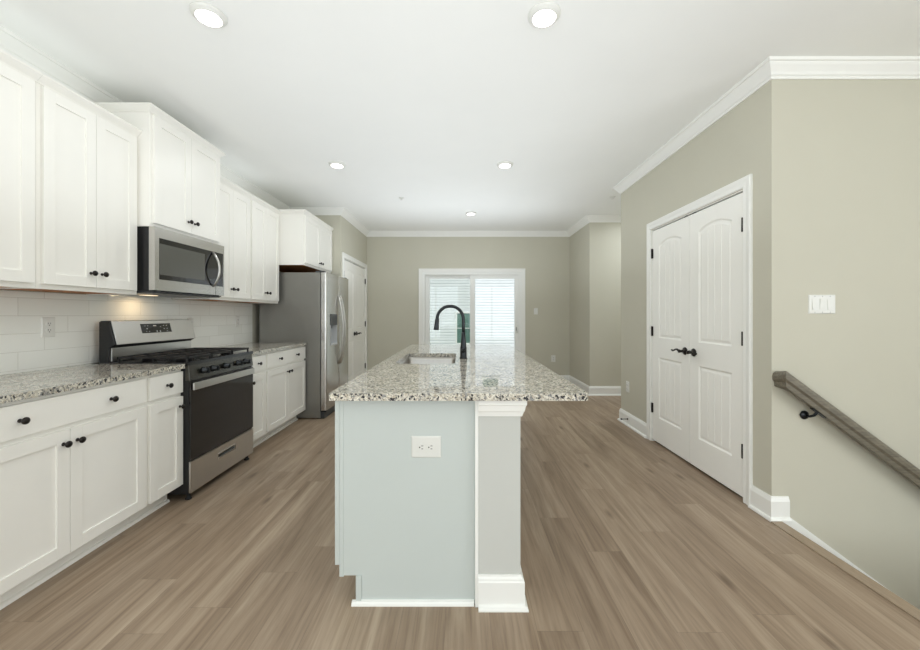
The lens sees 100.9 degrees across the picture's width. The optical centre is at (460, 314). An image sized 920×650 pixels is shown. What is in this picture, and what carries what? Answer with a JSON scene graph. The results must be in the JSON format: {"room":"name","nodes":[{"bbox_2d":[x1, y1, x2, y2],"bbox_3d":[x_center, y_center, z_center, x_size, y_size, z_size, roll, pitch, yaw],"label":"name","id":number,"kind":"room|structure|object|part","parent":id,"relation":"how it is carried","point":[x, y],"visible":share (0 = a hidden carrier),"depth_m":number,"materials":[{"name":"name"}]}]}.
{"room":"kitchen","nodes":[
{"label":"kitchen","id":0,"kind":"room"},
{"bbox_2d":[0,271,279,374],"bbox_3d":[-2.536,-0.140,0.855,0.128,2.755,9.150,0,0,0],"label":"wall","id":1,"kind":"structure","parent":0,"point":[78,317],"depth_m":2.48,"materials":[{"name":"tile"}]},
{"bbox_2d":[0,49,41,287],"bbox_3d":[-2.288,-0.678,1.628,0.383,1.088,0.585,0,0,0],"label":"upper cabinet","id":2,"kind":"object","parent":1,"relation":"attached to","point":[18,80],"visible":1,"depth_m":1.83,"materials":[{"name":"paint"}]},
{"bbox_3d":[-2.132,-1.200,1.628,0.034,0.044,0.585,0,0,0],"label":"crown molding","id":3,"kind":"part","parent":2,"relation":"part of","materials":[{"name":"paint"}]},
{"bbox_2d":[41,317,54,337],"bbox_3d":[-2.467,0.073,2.274,0.010,0.120,0.076,0,0,0],"label":"outlet","id":4,"kind":"object","parent":1,"relation":"attached to","point":[47,323],"visible":1,"depth_m":2.27,"materials":[{"name":"white plastic"}]},
{"bbox_2d":[0,73,141,294],"bbox_3d":[-2.288,-0.678,2.220,0.383,1.088,0.598,0,0,0],"label":"upper cabinet","id":5,"kind":"object","parent":1,"relation":"attached to","point":[86,154],"visible":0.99,"depth_m":2.14,"materials":[{"name":"paint"}]},
{"bbox_3d":[-2.319,-0.142,2.220,0.298,0.008,0.562,0,0,0],"label":"panel","id":6,"kind":"part","parent":5,"relation":"part of","materials":[{"name":"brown wood"}]},
{"bbox_3d":[-2.139,-0.665,2.080,0.019,1.010,0.278,0,0,0],"label":"door","id":7,"kind":"part","parent":5,"relation":"part of","materials":[{"name":"paint"}]},
{"bbox_3d":[-2.132,-1.200,2.220,0.034,0.044,0.598,0,0,0],"label":"crown molding","id":8,"kind":"part","parent":5,"relation":"part of","materials":[{"name":"paint"}]},
{"bbox_3d":[-2.113,-0.240,2.187,0.034,0.030,0.031,0,0,0],"label":"knob","id":9,"kind":"part","parent":5,"relation":"part of","materials":[{"name":"brown metal"}]},
{"bbox_3d":[-2.113,-0.240,2.255,0.034,0.030,0.031,0,0,0],"label":"knob","id":10,"kind":"part","parent":5,"relation":"part of","materials":[{"name":"brown metal"}]},
{"bbox_3d":[-2.139,-0.665,2.361,0.019,1.010,0.278,0,0,0],"label":"door","id":11,"kind":"part","parent":5,"relation":"part of","materials":[{"name":"paint"}]},
{"bbox_2d":[93,102,225,244],"bbox_3d":[-2.245,-0.991,2.884,0.468,0.801,0.795,0,0,0],"label":"upper cabinet","id":12,"kind":"object","parent":1,"relation":"attached to","point":[178,170],"visible":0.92,"depth_m":2.71,"materials":[{"name":"paint"}]},
{"bbox_3d":[-2.255,-1.369,2.884,0.448,0.044,0.795,0,0,0],"label":"crown molding","id":13,"kind":"part","parent":12,"relation":"part of","materials":[{"name":"paint"}]},
{"bbox_3d":[-2.054,-0.978,2.711,0.019,0.723,0.343,0,0,0],"label":"door","id":14,"kind":"part","parent":12,"relation":"part of","materials":[{"name":"paint"}]},
{"bbox_2d":[137,226,223,297],"bbox_3d":[-2.225,-0.367,2.893,0.508,0.443,0.738,0,0,0],"label":"microwave","id":15,"kind":"object","parent":12,"relation":"attached to","point":[171,264],"visible":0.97,"depth_m":2.74,"materials":[{"name":"silver metal"}]},
{"bbox_3d":[-2.052,-0.380,2.904,0.032,0.280,0.689,0,0,0],"label":"door glass","id":16,"kind":"part","parent":15,"relation":"part of","materials":[{"name":"black glass"}]},
{"bbox_3d":[-2.004,-0.372,3.115,0.067,0.286,0.022,0,0,0],"label":"handle","id":17,"kind":"part","parent":15,"relation":"part of","materials":[{"name":"metal"}]},
{"bbox_3d":[-2.054,-0.978,3.057,0.019,0.723,0.343,0,0,0],"label":"door","id":18,"kind":"part","parent":12,"relation":"part of","materials":[{"name":"paint"}]},
{"bbox_2d":[187,318,193,329],"bbox_3d":[-2.467,0.088,3.470,0.010,0.120,0.076,0,0,0],"label":"outlet","id":19,"kind":"object","parent":1,"relation":"attached to","point":[191,319],"visible":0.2,"depth_m":3.49,"materials":[{"name":"white plastic"}]},
{"bbox_2d":[172,176,252,301],"bbox_3d":[-2.288,-0.678,3.555,0.383,1.088,0.613,0,0,0],"label":"upper cabinet","id":20,"kind":"object","parent":1,"relation":"attached to","point":[234,200],"visible":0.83,"depth_m":3.59,"materials":[{"name":"paint"}]},
{"bbox_3d":[-2.319,-0.142,3.555,0.298,0.008,0.577,0,0,0],"label":"panel","id":21,"kind":"part","parent":20,"relation":"part of","materials":[{"name":"brown wood"}]},
{"bbox_3d":[-2.139,-0.665,3.411,0.019,1.010,0.286,0,0,0],"label":"door","id":22,"kind":"part","parent":20,"relation":"part of","materials":[{"name":"paint"}]},
{"bbox_3d":[-2.132,-1.200,3.555,0.034,0.044,0.613,0,0,0],"label":"crown molding","id":23,"kind":"part","parent":20,"relation":"part of","materials":[{"name":"paint"}]},
{"bbox_3d":[-2.139,-0.665,3.699,0.019,1.010,0.286,0,0,0],"label":"door","id":24,"kind":"part","parent":20,"relation":"part of","materials":[{"name":"paint"}]},
{"bbox_2d":[235,316,239,326],"bbox_3d":[-2.467,0.073,4.200,0.010,0.120,0.076,0,0,0],"label":"outlet","id":25,"kind":"object","parent":1,"relation":"attached to","point":[237,318],"visible":1,"depth_m":4.19,"materials":[{"name":"white plastic"}]},
{"bbox_2d":[237,195,279,303],"bbox_3d":[-2.288,-0.678,4.166,0.383,1.088,0.607,0,0,0],"label":"upper cabinet","id":26,"kind":"object","parent":1,"relation":"attached to","point":[264,218],"visible":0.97,"depth_m":4.12,"materials":[{"name":"paint"}]},
{"bbox_3d":[-2.139,-0.665,4.023,0.019,1.010,0.283,0,0,0],"label":"door","id":27,"kind":"part","parent":26,"relation":"part of","materials":[{"name":"paint"}]},
{"bbox_3d":[-2.132,-1.200,4.166,0.034,0.044,0.607,0,0,0],"label":"crown molding","id":28,"kind":"part","parent":26,"relation":"part of","materials":[{"name":"paint"}]},
{"bbox_3d":[-2.139,-0.665,4.309,0.019,1.010,0.283,0,0,0],"label":"door","id":29,"kind":"part","parent":26,"relation":"part of","materials":[{"name":"paint"}]},
{"bbox_2d":[278,209,333,273],"bbox_3d":[-2.139,-0.912,4.931,0.681,0.644,0.988,0,0,0],"label":"upper cabinet","id":30,"kind":"object","parent":1,"relation":"attached to","point":[305,241],"visible":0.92,"depth_m":4.51,"materials":[{"name":"paint"}]},
{"bbox_3d":[-2.170,-0.598,4.947,0.596,0.008,0.918,0,0,0],"label":"panel","id":31,"kind":"part","parent":30,"relation":"part of","materials":[{"name":"brown wood"}]},
{"bbox_3d":[-2.009,-1.212,4.931,0.382,0.044,0.988,0,0,0],"label":"crown molding","id":32,"kind":"part","parent":30,"relation":"part of","materials":[{"name":"paint"}]},
{"bbox_3d":[-1.841,-0.899,4.718,0.019,0.566,0.456,0,0,0],"label":"door","id":33,"kind":"part","parent":30,"relation":"part of","materials":[{"name":"paint"}]},
{"bbox_3d":[-1.841,-0.899,5.177,0.019,0.566,0.456,0,0,0],"label":"door","id":34,"kind":"part","parent":30,"relation":"part of","materials":[{"name":"paint"}]},
{"bbox_2d":[314,215,366,276],"bbox_3d":[-2.160,-0.140,6.245,0.880,2.755,1.630,0,0,0],"label":"wall","id":35,"kind":"structure","parent":0,"point":[346,238],"depth_m":5.56,"materials":[{"name":"paint"}]},
{"bbox_2d":[342,252,366,381],"bbox_3d":[-1.756,0.164,6.200,0.188,2.149,1.398,0,0,0],"label":"door","id":36,"kind":"structure","parent":35,"relation":"in","point":[356,275],"depth_m":6.27,"materials":[{"name":"paint"}]},
{"bbox_2d":[0,25,919,236],"bbox_3d":[1.060,-1.470,1.660,7.080,0.093,10.520,0,0,0],"label":"crown molding","id":37,"kind":"structure","parent":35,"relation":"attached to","point":[773,67],"depth_m":2.43,"materials":[{"name":"paint"}]},
{"bbox_2d":[0,0,919,230],"bbox_3d":[1.050,-1.592,1.670,7.340,0.150,10.780,0,0,0],"label":"ceiling","id":38,"kind":"structure","parent":0,"point":[421,102],"depth_m":2.44,"materials":[{"name":"paint"}]},
{"bbox_2d":[189,1,227,27],"bbox_3d":[-1.274,-1.506,1.920,0.164,0.022,0.164,0,0,0],"label":"recessed light","id":39,"kind":"object","parent":38,"relation":"in","point":[209,15],"visible":1,"depth_m":1.90,"materials":[{"name":"white plastic"}]},
{"bbox_2d":[328,161,345,168],"bbox_3d":[-1.246,-1.506,3.820,0.164,0.022,0.164,0,0,0],"label":"recessed light","id":40,"kind":"object","parent":38,"relation":"in","point":[335,164],"visible":1,"depth_m":3.79,"materials":[{"name":"white plastic"}]},
{"bbox_2d":[466,211,475,214],"bbox_3d":[0.149,-1.506,5.650,0.164,0.022,0.164,0,0,0],"label":"recessed light","id":41,"kind":"object","parent":38,"relation":"in","point":[470,212],"visible":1,"depth_m":5.60,"materials":[{"name":"white plastic"}]},
{"bbox_2d":[497,161,512,168],"bbox_3d":[0.442,-1.506,3.820,0.164,0.022,0.164,0,0,0],"label":"recessed light","id":42,"kind":"object","parent":38,"relation":"in","point":[503,164],"visible":1,"depth_m":3.78,"materials":[{"name":"white plastic"}]},
{"bbox_2d":[528,1,560,27],"bbox_3d":[0.420,-1.506,1.920,0.164,0.022,0.164,0,0,0],"label":"recessed light","id":43,"kind":"object","parent":38,"relation":"in","point":[546,14],"visible":1,"depth_m":1.90,"materials":[{"name":"white plastic"}]},
{"bbox_2d":[0,396,919,649],"bbox_3d":[1.050,1.388,1.670,7.340,0.300,10.780,0,0,0],"label":"floor","id":44,"kind":"structure","parent":0,"point":[626,543],"depth_m":1.80,"materials":[{"name":"brown wood"}]},
{"bbox_2d":[0,376,145,609],"bbox_3d":[-2.142,0.796,1.790,0.672,0.884,0.891,0,0,0],"label":"base cabinet","id":45,"kind":"object","parent":44,"relation":"on","point":[73,462],"visible":1,"depth_m":1.77,"materials":[{"name":"paint"}]},
{"bbox_3d":[-1.823,0.441,1.584,0.034,0.030,0.031,0,0,0],"label":"knob","id":46,"kind":"part","parent":45,"relation":"part of","materials":[{"name":"brown metal"}]},
{"bbox_3d":[-1.849,0.828,1.574,0.019,0.584,0.429,0,0,0],"label":"door","id":47,"kind":"part","parent":45,"relation":"part of","materials":[{"name":"paint"}]},
{"bbox_3d":[-1.823,0.598,1.758,0.034,0.030,0.031,0,0,0],"label":"knob","id":48,"kind":"part","parent":45,"relation":"part of","materials":[{"name":"brown metal"}]},
{"bbox_3d":[-1.849,0.442,1.790,0.019,0.139,0.860,0,0,0],"label":"drawer","id":49,"kind":"part","parent":45,"relation":"part of","materials":[{"name":"paint"}]},
{"bbox_3d":[-1.823,0.598,1.822,0.034,0.030,0.031,0,0,0],"label":"knob","id":50,"kind":"part","parent":45,"relation":"part of","materials":[{"name":"brown metal"}]},
{"bbox_2d":[0,364,184,403],"bbox_3d":[-2.154,0.339,1.933,0.651,0.030,1.178,0,0,0],"label":"countertop","id":51,"kind":"structure","parent":45,"relation":"on","point":[31,384],"depth_m":1.98,"materials":[{"name":"stone"}]},
{"bbox_3d":[-1.849,0.828,2.006,0.019,0.584,0.429,0,0,0],"label":"door","id":52,"kind":"part","parent":45,"relation":"part of","materials":[{"name":"paint"}]},
{"bbox_3d":[-1.823,0.441,1.997,0.034,0.030,0.031,0,0,0],"label":"knob","id":53,"kind":"part","parent":45,"relation":"part of","materials":[{"name":"brown metal"}]},
{"bbox_2d":[130,369,185,524],"bbox_3d":[-2.142,0.796,2.379,0.672,0.884,0.285,0,0,0],"label":"base cabinet","id":54,"kind":"object","parent":44,"relation":"on","point":[164,405],"visible":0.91,"depth_m":2.36,"materials":[{"name":"paint"}]},
{"bbox_3d":[-1.849,0.442,2.385,0.019,0.139,0.265,0,0,0],"label":"drawer","id":55,"kind":"part","parent":54,"relation":"part of","materials":[{"name":"paint"}]},
{"bbox_3d":[-1.849,0.828,2.385,0.019,0.584,0.265,0,0,0],"label":"door","id":56,"kind":"part","parent":54,"relation":"part of","materials":[{"name":"paint"}]},
{"bbox_2d":[99,320,253,499],"bbox_3d":[-2.084,0.638,2.906,0.642,1.199,0.773,0,0,0],"label":"gas range","id":57,"kind":"object","parent":44,"relation":"on","point":[217,393],"visible":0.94,"depth_m":2.76,"materials":[{"name":"metal"}]},
{"bbox_3d":[-2.337,0.266,2.909,0.014,0.092,0.747,0,0,0],"label":"riser panel","id":58,"kind":"part","parent":57,"relation":"part of","materials":[{"name":"metal"}]},
{"bbox_2d":[102,351,246,364],"bbox_3d":[-2.094,0.324,2.906,0.582,0.018,0.771,0,0,0],"label":"cooktop","id":59,"kind":"object","parent":57,"relation":"in","point":[217,358],"depth_m":2.64,"materials":[{"name":"black metal"}]},
{"bbox_3d":[-1.784,0.388,2.667,0.042,0.047,0.048,0,0,0],"label":"control knob","id":60,"kind":"part","parent":57,"relation":"part of","materials":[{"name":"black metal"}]},
{"bbox_3d":[-1.784,0.388,2.769,0.042,0.047,0.048,0,0,0],"label":"control knob","id":61,"kind":"part","parent":57,"relation":"part of","materials":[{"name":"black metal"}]},
{"bbox_3d":[-1.816,0.386,2.906,0.034,0.104,0.765,0,0,0],"label":"control panel","id":62,"kind":"part","parent":57,"relation":"part of","materials":[{"name":"metal"}]},
{"bbox_3d":[-1.806,0.323,2.906,0.010,0.022,0.773,0,0,0],"label":"trim","id":63,"kind":"part","parent":57,"relation":"part of","materials":[{"name":"black metal"}]},
{"bbox_3d":[-1.803,1.082,2.906,0.012,0.208,0.759,0,0,0],"label":"storage drawer","id":64,"kind":"part","parent":57,"relation":"part of","materials":[{"name":"metal"}]},
{"bbox_3d":[-1.803,0.708,2.906,0.012,0.520,0.759,0,0,0],"label":"oven door","id":65,"kind":"part","parent":57,"relation":"part of","materials":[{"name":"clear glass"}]},
{"bbox_3d":[-1.788,0.478,2.902,0.021,0.050,0.741,0,0,0],"label":"handle","id":66,"kind":"part","parent":57,"relation":"part of","materials":[{"name":"metal"}]},
{"bbox_3d":[-1.784,0.388,2.911,0.042,0.047,0.048,0,0,0],"label":"control knob","id":67,"kind":"part","parent":57,"relation":"part of","materials":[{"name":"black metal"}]},
{"bbox_3d":[-1.784,0.388,3.074,0.042,0.047,0.048,0,0,0],"label":"control knob","id":68,"kind":"part","parent":57,"relation":"part of","materials":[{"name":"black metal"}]},
{"bbox_3d":[-1.784,0.388,3.181,0.042,0.047,0.048,0,0,0],"label":"control knob","id":69,"kind":"part","parent":57,"relation":"part of","materials":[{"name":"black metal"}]},
{"bbox_2d":[252,353,265,447],"bbox_3d":[-2.142,0.796,3.449,0.672,0.884,0.310,0,0,0],"label":"base cabinet","id":70,"kind":"object","parent":44,"relation":"on","point":[259,360],"visible":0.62,"depth_m":3.48,"materials":[{"name":"paint"}]},
{"bbox_3d":[-1.849,0.442,3.443,0.019,0.139,0.290,0,0,0],"label":"drawer","id":71,"kind":"part","parent":70,"relation":"part of","materials":[{"name":"paint"}]},
{"bbox_2d":[255,345,305,444],"bbox_3d":[-2.142,0.796,4.053,0.672,0.884,0.898,0,0,0],"label":"base cabinet","id":72,"kind":"object","parent":44,"relation":"on","point":[285,370],"visible":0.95,"depth_m":3.98,"materials":[{"name":"paint"}]},
{"bbox_2d":[213,342,306,354],"bbox_3d":[-2.154,0.339,3.899,0.651,0.030,1.214,0,0,0],"label":"countertop","id":73,"kind":"structure","parent":72,"relation":"on","point":[256,347],"depth_m":3.94,"materials":[{"name":"stone"}]},
{"bbox_3d":[-1.849,0.828,3.836,0.019,0.584,0.432,0,0,0],"label":"door","id":74,"kind":"part","parent":72,"relation":"part of","materials":[{"name":"paint"}]},
{"bbox_3d":[-1.849,0.442,4.059,0.019,0.139,0.878,0,0,0],"label":"drawer","id":75,"kind":"part","parent":72,"relation":"part of","materials":[{"name":"paint"}]},
{"bbox_3d":[-1.849,0.828,4.276,0.019,0.584,0.443,0,0,0],"label":"door","id":76,"kind":"part","parent":72,"relation":"part of","materials":[{"name":"paint"}]},
{"bbox_2d":[259,271,347,418],"bbox_3d":[-1.960,0.355,4.968,0.880,1.765,0.893,0,0,0],"label":"refrigerator","id":77,"kind":"object","parent":44,"relation":"on","point":[311,308],"visible":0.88,"depth_m":4.52,"materials":[{"name":"grey metal"}]},
{"bbox_3d":[-1.629,0.316,4.753,0.071,1.645,0.458,0,0,0],"label":"freezer door","id":78,"kind":"part","parent":77,"relation":"part of","materials":[{"name":"silver metal"}]},
{"bbox_3d":[-1.625,0.078,4.760,0.075,0.180,0.240,0,0,0],"label":"dispenser panel","id":79,"kind":"part","parent":77,"relation":"part of","materials":[{"name":"grey plastic"}]},
{"bbox_3d":[-1.565,0.188,4.945,0.090,0.907,0.032,0,0,0],"label":"handle","id":80,"kind":"part","parent":77,"relation":"part of","materials":[{"name":"metal"}]},
{"bbox_3d":[-1.565,0.188,5.028,0.090,0.907,0.032,0,0,0],"label":"handle","id":81,"kind":"part","parent":77,"relation":"part of","materials":[{"name":"metal"}]},
{"bbox_3d":[-1.629,0.316,5.202,0.071,1.645,0.423,0,0,0],"label":"fridge door","id":82,"kind":"part","parent":77,"relation":"part of","materials":[{"name":"silver metal"}]},
{"bbox_2d":[335,401,528,611],"bbox_3d":[-0.146,0.796,2.876,0.857,0.884,2.588,0,0,0],"label":"kitchen island","id":83,"kind":"object","parent":44,"relation":"on","point":[444,531],"visible":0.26,"depth_m":1.63,"materials":[{"name":"paint"}]},
{"bbox_3d":[-0.532,0.721,1.930,0.018,0.702,0.600,0,0,0],"label":"door","id":84,"kind":"part","parent":83,"relation":"part of","materials":[{"name":"paint"}]},
{"bbox_3d":[-0.513,0.741,2.885,0.018,0.765,2.510,0,0,0],"label":"frame","id":85,"kind":"part","parent":83,"relation":"part of","materials":[{"name":"paint"}]},
{"bbox_3d":[-0.221,0.801,1.639,0.565,0.874,0.018,0,0,0],"label":"panel","id":86,"kind":"part","parent":83,"relation":"part of","materials":[{"name":"paint"}]},
{"bbox_3d":[-0.205,1.229,1.621,0.522,0.018,0.017,0,0,0],"label":"shoe molding","id":87,"kind":"part","parent":83,"relation":"part of","materials":[{"name":"paint"}]},
{"bbox_2d":[411,436,440,457],"bbox_3d":[-0.149,0.565,1.625,0.127,0.092,0.010,0,0,0],"label":"outlet","id":88,"kind":"object","parent":83,"relation":"attached to","point":[421,446],"visible":1,"depth_m":1.62,"materials":[{"name":"white plastic"}]},
{"bbox_2d":[418,443,424,450],"bbox_3d":[-0.168,0.565,1.622,0.027,0.034,0.004,0,0,0],"label":"receptacle","id":89,"kind":"object","parent":88,"relation":"attached to","point":[421,446],"depth_m":1.62,"materials":[{"name":"white plastic"}]},
{"bbox_2d":[428,443,433,450],"bbox_3d":[-0.129,0.565,1.622,0.027,0.034,0.004,0,0,0],"label":"receptacle","id":90,"kind":"object","parent":88,"relation":"attached to","point":[430,445],"depth_m":1.62,"materials":[{"name":"white plastic"}]},
{"bbox_2d":[329,344,587,400],"bbox_3d":[-0.009,0.339,2.883,1.078,0.030,2.634,0,0,0],"label":"island countertop","id":91,"kind":"structure","parent":83,"relation":"on","point":[489,372],"depth_m":1.88,"materials":[{"name":"stone"}]},
{"bbox_2d":[400,357,455,363],"bbox_3d":[-0.243,0.447,2.865,0.431,0.183,0.704,0,0,0],"label":"sink","id":92,"kind":"object","parent":91,"relation":"in","point":[409,360],"visible":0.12,"depth_m":3.20,"materials":[{"name":"metal"}]},
{"bbox_2d":[434,305,466,358],"bbox_3d":[-0.079,0.123,2.786,0.251,0.402,0.146,0,0,0],"label":"faucet","id":93,"kind":"object","parent":91,"relation":"on","point":[463,349],"visible":1,"depth_m":2.82,"materials":[{"name":"black metal"}]},
{"bbox_3d":[-0.080,0.028,2.830,0.220,0.212,0.024,0,0,0],"label":"spout","id":94,"kind":"part","parent":93,"relation":"part of","materials":[{"name":"black metal"}]},
{"bbox_3d":[0.174,0.391,2.876,0.203,0.074,2.576,0,0,0],"label":"cap molding","id":95,"kind":"part","parent":83,"relation":"part of","materials":[{"name":"paint"}]},
{"bbox_3d":[0.177,1.169,2.876,0.209,0.138,2.588,0,0,0],"label":"baseboard","id":96,"kind":"part","parent":83,"relation":"part of","materials":[{"name":"paint"}]},
{"bbox_2d":[367,237,569,374],"bbox_3d":[0.130,-0.140,6.990,3.700,2.755,0.140,0,0,0],"label":"wall","id":97,"kind":"structure","parent":0,"point":[393,263],"depth_m":6.92,"materials":[{"name":"paint"}]},
{"bbox_2d":[419,268,524,353],"bbox_3d":[0.200,0.197,6.971,1.940,2.083,0.158,0,0,0],"label":"door","id":98,"kind":"structure","parent":97,"relation":"in","point":[425,274],"depth_m":6.92,"materials":[{"name":"paint"}]},
{"bbox_3d":[-0.198,0.233,7.015,0.919,1.930,0.040,0,0,0],"label":"fixed panel","id":99,"kind":"part","parent":98,"relation":"part of","materials":[{"name":"clear glass"}]},
{"bbox_3d":[0.611,0.233,6.961,0.892,1.930,0.042,0,0,0],"label":"sliding panel","id":100,"kind":"part","parent":98,"relation":"part of","materials":[{"name":"glass"}]},
{"bbox_2d":[570,223,620,385],"bbox_3d":[3.290,-0.140,6.455,2.620,2.755,1.210,0,0,0],"label":"wall","id":101,"kind":"structure","parent":0,"point":[595,249],"depth_m":5.85,"materials":[{"name":"paint"}]},
{"bbox_2d":[560,375,620,395],"bbox_3d":[2.886,1.167,6.370,3.428,0.142,1.100,0,0,0],"label":"baseboard","id":102,"kind":"structure","parent":101,"relation":"attached to","point":[592,390],"depth_m":5.83,"materials":[{"name":"paint"}]},
{"bbox_2d":[621,80,919,609],"bbox_3d":[3.240,1.361,3.382,2.720,5.755,2.165,0,0,0],"label":"wall","id":103,"kind":"structure","parent":0,"point":[834,165],"depth_m":2.30,"materials":[{"name":"paint"}]},
{"bbox_2d":[626,381,628,391],"bbox_3d":[1.875,0.808,4.280,0.010,0.120,0.076,0,0,0],"label":"outlet","id":104,"kind":"object","parent":103,"relation":"attached to","point":[627,382],"visible":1,"depth_m":4.28,"materials":[{"name":"white plastic"}]},
{"bbox_2d":[617,408,646,437],"bbox_3d":[3.225,1.167,4.155,2.750,0.142,0.680,0,0,0],"label":"baseboard","id":105,"kind":"structure","parent":103,"relation":"attached to","point":[639,426],"depth_m":4.11,"materials":[{"name":"paint"}]},
{"bbox_2d":[647,174,752,504],"bbox_3d":[1.916,0.164,3.132,0.188,2.149,1.367,0,0,0],"label":"door","id":106,"kind":"structure","parent":103,"relation":"in","point":[700,262],"depth_m":2.92,"materials":[{"name":"paint"}]},
{"bbox_3d":[1.853,0.303,3.235,0.063,0.066,0.150,0,0,0],"label":"lever handle","id":107,"kind":"part","parent":106,"relation":"part of","materials":[{"name":"brown metal"}]},
{"bbox_3d":[1.853,0.303,3.030,0.063,0.066,0.150,0,0,0],"label":"lever handle","id":108,"kind":"part","parent":106,"relation":"part of","materials":[{"name":"brown metal"}]},
{"bbox_2d":[748,485,791,521],"bbox_3d":[1.914,1.167,2.360,0.128,0.142,0.180,0,0,0],"label":"baseboard","id":109,"kind":"structure","parent":103,"relation":"attached to","point":[772,508],"depth_m":2.29,"materials":[{"name":"paint"}]},
{"bbox_2d":[808,295,834,313],"bbox_3d":[2.183,-0.065,2.294,0.162,0.115,0.012,0,0,0],"label":"light switch","id":110,"kind":"object","parent":103,"relation":"attached to","point":[817,304],"visible":1,"depth_m":2.29,"materials":[{"name":"white plastic"}]},
{"bbox_2d":[783,514,885,587],"bbox_3d":[3.118,2.209,2.291,2.365,2.050,0.018,0,0,0],"label":"trim","id":111,"kind":"structure","parent":103,"relation":"attached to","point":[793,524],"depth_m":2.28,"materials":[{"name":"paint"}]},
{"bbox_2d":[771,521,919,621],"bbox_3d":[1.887,1.246,1.734,0.075,0.028,1.069,0,0,0],"label":"trim","id":112,"kind":"structure","parent":103,"relation":"attached to","point":[870,583],"depth_m":1.81,"materials":[{"name":"brown wood"}]},
{"bbox_2d":[772,371,919,487],"bbox_3d":[2.941,1.150,2.251,2.118,1.648,0.096,0,0,0],"label":"handrail","id":113,"kind":"object","parent":103,"relation":"attached to","point":[784,380],"visible":1,"depth_m":2.21,"materials":[{"name":"brown wood"}]},
{"label":"outside","id":114,"kind":"structure","parent":0,"visible":0},
{"bbox_3d":[0.000,4.338,33.650,60.000,0.200,52.700,0,0,0],"label":"ground","id":115,"kind":"structure","parent":114,"visible":0},
{"bbox_2d":[430,279,513,346],"bbox_3d":[0.000,-1.862,17.000,18.800,12.200,7.000,0,0,0],"label":"house","id":116,"kind":"structure","parent":115,"relation":"on","point":[494,298],"depth_m":13.97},
{"bbox_3d":[0.138,0.483,13.969,0.565,1.090,0.007,0,0,0],"label":"pane","id":117,"kind":"part","parent":116,"relation":"part of","materials":[{"name":"clear glass"}]}
]}

